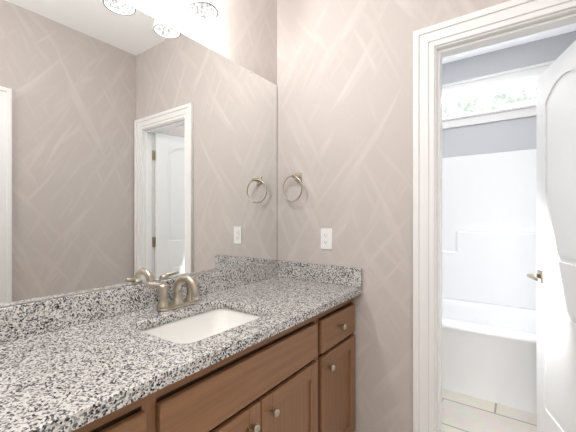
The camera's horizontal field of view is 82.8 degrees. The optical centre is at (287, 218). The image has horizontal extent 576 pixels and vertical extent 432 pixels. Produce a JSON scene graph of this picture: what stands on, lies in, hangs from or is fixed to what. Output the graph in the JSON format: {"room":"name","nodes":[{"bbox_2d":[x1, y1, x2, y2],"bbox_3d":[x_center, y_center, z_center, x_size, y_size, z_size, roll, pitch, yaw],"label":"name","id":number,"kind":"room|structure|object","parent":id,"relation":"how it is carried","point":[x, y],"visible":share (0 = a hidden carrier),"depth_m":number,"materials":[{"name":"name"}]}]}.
{"room":"bathroom","nodes":[
{"label":"bathroom","id":0,"kind":"room"},
{"bbox_2d":[0,0,276,307],"bbox_3d":[-0.348,-0.120,1.756,0.120,2.740,4.640,0,0,35],"label":"wall","id":1,"kind":"structure","parent":0,"point":[242,33],"depth_m":1.74,"materials":[{"name":"paint"}]},
{"bbox_2d":[0,260,275,343],"bbox_3d":[-0.695,0.311,1.143,0.020,0.100,2.198,0,0,35],"label":"backsplash","id":2,"kind":"structure","parent":1,"relation":"attached to","point":[32,318],"depth_m":1.14,"materials":[{"name":"grey stone"}]},
{"bbox_2d":[0,0,276,306],"bbox_3d":[-0.695,-0.288,1.155,0.008,1.095,2.158,0,0,35],"label":"mirror","id":3,"kind":"object","parent":1,"relation":"attached to","point":[137,146],"visible":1,"depth_m":1.24,"materials":[{"name":"clear glass"}]},
{"bbox_2d":[188,0,217,19],"bbox_3d":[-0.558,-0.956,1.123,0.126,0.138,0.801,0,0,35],"label":"shade","id":4,"kind":"object","parent":1,"relation":"attached to","point":[203,9],"visible":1,"depth_m":1.44,"materials":[{"name":"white glass"}]},
{"bbox_2d":[277,0,509,431],"bbox_3d":[0.597,-0.120,1.649,1.545,2.740,0.120,0,0,35],"label":"wall","id":5,"kind":"structure","parent":0,"point":[345,108],"depth_m":1.72,"materials":[{"name":"paint"}]},
{"bbox_2d":[282,172,302,201],"bbox_3d":[0.033,-0.185,1.940,0.156,0.176,0.058,0,0,35],"label":"towel ring","id":6,"kind":"object","parent":5,"relation":"attached to","point":[297,176],"visible":0.98,"depth_m":1.94,"materials":[{"name":"silver metal"}]},
{"bbox_2d":[276,260,361,287],"bbox_3d":[0.165,0.311,1.868,0.543,0.100,0.020,0,0,35],"label":"backsplash","id":7,"kind":"structure","parent":5,"relation":"attached to","point":[327,274],"depth_m":1.84,"materials":[{"name":"grey stone"}]},
{"bbox_2d":[321,228,331,249],"bbox_3d":[0.215,0.115,1.841,0.072,0.118,0.009,0,0,35],"label":"electrical outlet plate","id":8,"kind":"object","parent":5,"relation":"attached to","point":[326,238],"visible":1,"depth_m":1.84,"materials":[{"name":"white plastic"}]},
{"bbox_2d":[413,0,575,431],"bbox_3d":[0.966,0.181,1.387,0.798,2.139,0.166,0,0,35],"label":"door frame","id":9,"kind":"structure","parent":5,"relation":"attached to","point":[434,45],"depth_m":1.52,"materials":[{"name":"white wood"}]},
{"bbox_2d":[527,40,575,431],"bbox_3d":[1.317,0.228,1.544,0.165,2.020,0.599,0,0,18],"label":"door","id":10,"kind":"structure","parent":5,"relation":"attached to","point":[554,277],"depth_m":1.60,"materials":[{"name":"white painted wood"},{"name":"satin nickel metal"}]},
{"bbox_2d":[442,388,536,431],"bbox_3d":[0.367,1.300,1.248,1.935,0.100,4.700,0,0,35],"label":"floor","id":11,"kind":"structure","parent":0,"point":[463,413],"depth_m":2.06,"materials":[{"name":"tile"}]},
{"bbox_2d":[60,292,361,431],"bbox_3d":[-0.467,0.823,0.992,0.565,0.855,2.177,0,0,35],"label":"bathroom vanity","id":12,"kind":"object","parent":11,"relation":"on","point":[269,346],"depth_m":1.12,"materials":[{"name":"brown wood"}]},
{"bbox_2d":[0,276,361,431],"bbox_3d":[-0.474,0.378,0.985,0.563,0.035,2.198,0,0,35],"label":"countertop","id":13,"kind":"structure","parent":12,"relation":"on","point":[50,381],"depth_m":0.88,"materials":[{"name":"grey stone"}]},
{"bbox_2d":[144,273,203,311],"bbox_3d":[-0.414,0.292,1.306,0.159,0.138,0.254,0,0,35],"label":"faucet","id":14,"kind":"object","parent":13,"relation":"on","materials":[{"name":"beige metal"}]},
{"bbox_2d":[144,304,263,343],"bbox_3d":[-0.296,0.471,1.186,0.355,0.175,0.470,0,0,35],"label":"sink","id":15,"kind":"object","parent":13,"relation":"in","point":[193,325],"depth_m":1.35,"materials":[{"name":"white ceramic"}]},
{"bbox_2d":[442,149,536,413],"bbox_3d":[1.445,0.335,2.670,1.519,1.830,0.827,0,0,35],"label":"shower","id":16,"kind":"object","parent":11,"relation":"on","point":[489,286],"visible":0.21,"depth_m":2.78,"materials":[{"name":"white plastic"}]},
{"bbox_2d":[442,31,575,157],"bbox_3d":[1.676,-0.120,3.091,1.635,2.740,0.120,0,0,35],"label":"wall","id":17,"kind":"structure","parent":0,"point":[517,134],"depth_m":2.89,"materials":[{"name":"grey paint"}]},
{"bbox_2d":[442,60,554,128],"bbox_3d":[1.725,-1.070,3.034,1.300,0.420,0.155,0,0,35],"label":"window","id":18,"kind":"structure","parent":17,"relation":"in","point":[505,95],"depth_m":2.92,"materials":[{"name":"white"}]},
{"bbox_2d":[442,23,575,63],"bbox_3d":[1.181,-1.540,2.393,1.935,0.100,1.890,0,0,35],"label":"ceiling","id":19,"kind":"structure","parent":0,"point":[527,39],"depth_m":2.78,"materials":[{"name":"white paint"}]}
]}

